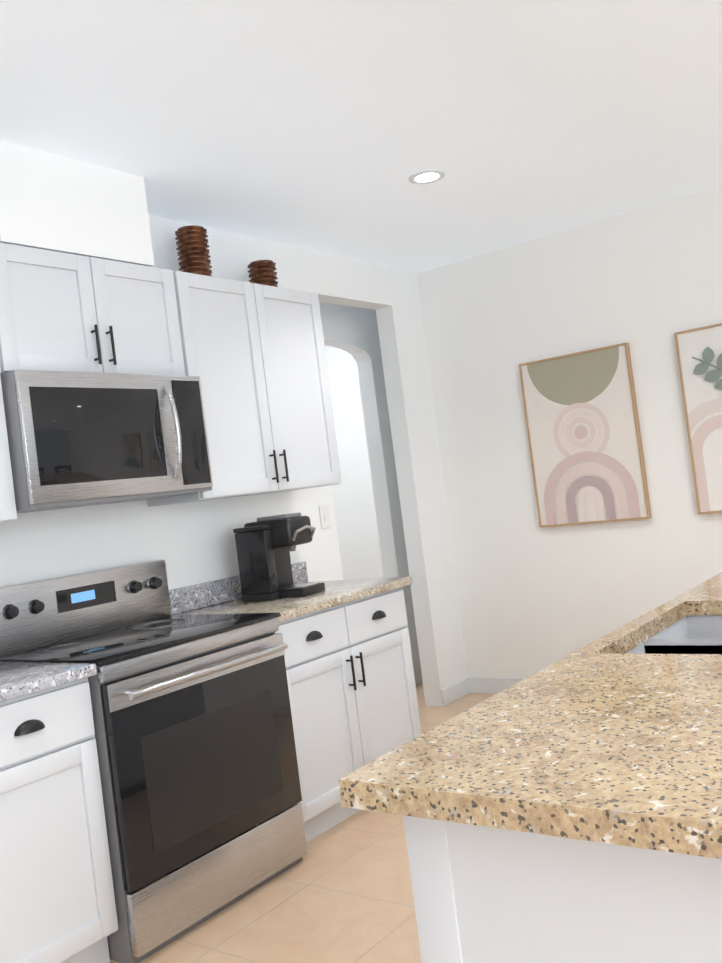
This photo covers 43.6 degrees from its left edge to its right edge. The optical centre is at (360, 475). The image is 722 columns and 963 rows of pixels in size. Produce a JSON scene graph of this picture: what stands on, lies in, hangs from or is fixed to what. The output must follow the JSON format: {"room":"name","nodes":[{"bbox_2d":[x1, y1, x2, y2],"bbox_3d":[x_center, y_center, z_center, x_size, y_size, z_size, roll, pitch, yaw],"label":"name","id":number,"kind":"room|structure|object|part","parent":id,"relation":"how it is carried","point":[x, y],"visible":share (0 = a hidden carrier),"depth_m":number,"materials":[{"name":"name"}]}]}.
{"room":"kitchen","nodes":[
{"label":"kitchen","id":0,"kind":"room"},
{"bbox_2d":[0,214,467,706],"bbox_3d":[-0.731,0.173,4.043,0.120,2.635,4.290,-8,-1,36],"label":"wall","id":1,"kind":"structure","parent":0,"point":[191,543],"depth_m":4.65,"materials":[{"name":"white paint"}]},
{"bbox_2d":[0,377,16,522],"bbox_3d":[-1.534,-0.266,2.640,0.362,0.914,0.889,-8,-1,36],"label":"upper cabinet","id":2,"kind":"object","parent":1,"relation":"attached to","point":[8,512],"visible":1,"depth_m":2.88,"materials":[{"name":"paint"}]},
{"bbox_2d":[0,140,153,266],"bbox_3d":[-1.141,-0.942,3.328,0.325,0.345,0.650,-8,-1,36],"label":"soffit","id":3,"kind":"structure","parent":1,"relation":"attached to","point":[53,202],"depth_m":3.21,"materials":[{"name":"white paint"}]},
{"bbox_2d":[0,243,185,375],"bbox_3d":[-1.063,-0.555,3.324,0.362,0.434,0.796,-8,-1,36],"label":"upper cabinet","id":4,"kind":"object","parent":1,"relation":"attached to","point":[60,311],"visible":0.79,"depth_m":3.19,"materials":[{"name":"paint"}]},
{"bbox_2d":[0,369,212,512],"bbox_3d":[-0.971,-0.120,3.290,0.451,0.446,0.792,-8,-1,36],"label":"microwave","id":5,"kind":"object","parent":4,"relation":"attached to","point":[78,439],"visible":1,"depth_m":3.11,"materials":[{"name":"grey metal"}]},
{"bbox_2d":[147,271,341,506],"bbox_3d":[-0.528,-0.369,4.006,0.362,0.914,0.903,-8,-1,36],"label":"upper cabinet","id":6,"kind":"object","parent":1,"relation":"attached to","point":[254,357],"visible":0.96,"depth_m":3.88,"materials":[{"name":"paint"}]},
{"bbox_2d":[175,225,212,276],"bbox_3d":[-0.717,-0.933,3.881,0.140,0.245,0.141,-8,-1,36],"label":"vase","id":7,"kind":"object","parent":6,"relation":"on","point":[193,252],"visible":0.9,"depth_m":3.83,"materials":[{"name":"brown wood"}]},
{"bbox_2d":[247,260,277,286],"bbox_3d":[-0.457,-0.914,4.226,0.136,0.155,0.137,-8,-1,36],"label":"vase","id":8,"kind":"object","parent":6,"relation":"on","point":[262,272],"visible":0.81,"depth_m":4.17,"materials":[{"name":"brown wood"}]},
{"bbox_2d":[319,504,330,528],"bbox_3d":[-0.185,0.213,4.655,0.010,0.120,0.075,-8,-1,36],"label":"switch plate","id":9,"kind":"object","parent":1,"relation":"attached to","point":[324,516],"visible":1,"depth_m":4.65,"materials":[{"name":"white plastic"}]},
{"bbox_2d":[108,682,495,962],"bbox_3d":[0.925,1.293,2.254,9.600,0.060,9.400,-8,-1,36],"label":"floor","id":10,"kind":"structure","parent":0,"point":[341,892],"depth_m":2.93,"materials":[{"name":"tile"}]},
{"bbox_2d":[0,661,117,962],"bbox_3d":[-1.259,1.029,2.534,0.642,1.016,0.890,-8,-1,36],"label":"base cabinet","id":11,"kind":"object","parent":10,"relation":"on","point":[57,901],"visible":0.98,"depth_m":2.58,"materials":[{"name":"paint"}]},
{"bbox_2d":[0,560,306,962],"bbox_3d":[-0.732,0.907,3.190,0.725,1.150,0.794,-8,-1,36],"label":"range","id":12,"kind":"object","parent":10,"relation":"on","point":[197,758],"visible":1,"depth_m":3.00,"materials":[{"name":"grey metal"}]},
{"bbox_2d":[169,561,421,842],"bbox_3d":[-0.245,0.926,3.911,0.642,1.016,0.928,-8,-1,36],"label":"base cabinet","id":13,"kind":"object","parent":10,"relation":"on","point":[351,681],"visible":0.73,"depth_m":3.71,"materials":[{"name":"paint"}]},
{"bbox_2d":[233,513,324,601],"bbox_3d":[-0.353,0.351,3.921,0.287,0.352,0.240,-8,-1,31],"label":"coffee maker","id":14,"kind":"object","parent":13,"relation":"on","point":[264,545],"visible":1,"depth_m":3.86,"materials":[{"name":"black plastic"}]},
{"bbox_2d":[404,608,721,962],"bbox_3d":[1.017,0.804,2.046,0.680,0.880,2.148,-8,-1,36],"label":"kitchen island","id":15,"kind":"object","parent":10,"relation":"on","point":[480,895],"depth_m":1.27,"materials":[{"name":"paint"}]},
{"bbox_2d":[339,652,721,863],"bbox_3d":[0.656,0.379,1.336,1.095,0.040,0.845,-8,-1,36],"label":"island countertop","id":16,"kind":"structure","parent":15,"relation":"on","point":[609,749],"depth_m":1.30,"materials":[{"name":"beige stone"}]},
{"bbox_2d":[575,600,686,651],"bbox_3d":[1.101,0.334,1.941,1.095,0.040,0.659,-8,-1,36],"label":"island countertop","id":17,"kind":"structure","parent":15,"relation":"on","point":[624,634],"depth_m":2.22,"materials":[{"name":"beige stone"}]},
{"bbox_2d":[671,572,721,607],"bbox_3d":[1.550,0.288,2.551,1.095,0.040,0.860,-8,-1,36],"label":"island countertop","id":18,"kind":"structure","parent":15,"relation":"on","point":[708,594],"depth_m":2.57,"materials":[{"name":"beige stone"}]},
{"bbox_2d":[0,0,721,345],"bbox_3d":[0.589,-1.391,2.300,9.600,0.080,9.400,-8,-1,36],"label":"ceiling","id":19,"kind":"structure","parent":0,"point":[331,127],"depth_m":3.13,"materials":[{"name":"paint"}]},
{"bbox_2d":[409,170,444,183],"bbox_3d":[0.284,-1.281,3.889,0.160,0.007,0.160,-8,-1,36],"label":"recessed light","id":20,"kind":"object","parent":19,"relation":"in","point":[426,177],"visible":1,"depth_m":3.88,"materials":[{"name":"white plastic"}]},
{"bbox_2d":[319,302,422,684],"bbox_3d":[-0.073,0.120,5.775,0.120,2.635,2.420,-8,-1,36],"label":"wall","id":21,"kind":"structure","parent":0,"point":[368,517],"depth_m":5.83,"materials":[{"name":"white paint"}]},
{"bbox_2d":[441,677,470,706],"bbox_3d":[0.569,1.312,5.461,0.013,0.100,0.290,-8,-1,36],"label":"baseboard","id":22,"kind":"structure","parent":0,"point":[454,692],"depth_m":5.45,"materials":[{"name":"paint"}]},
{"bbox_2d":[417,185,721,693],"bbox_3d":[3.323,-0.343,3.581,7.000,2.635,0.171,-8,-1,36],"label":"wall","id":23,"kind":"structure","parent":0,"point":[645,283],"depth_m":5.08,"materials":[{"name":"paint"}]},
{"bbox_3d":[1.240,-0.205,5.055,0.644,0.954,0.040,-8,-1,36],"label":"art","id":24,"kind":"part","parent":23,"relation":"part of"},
{"bbox_3d":[1.954,-0.304,4.516,0.644,0.954,0.049,-8,-1,36],"label":"art","id":25,"kind":"part","parent":23,"relation":"part of"}
]}

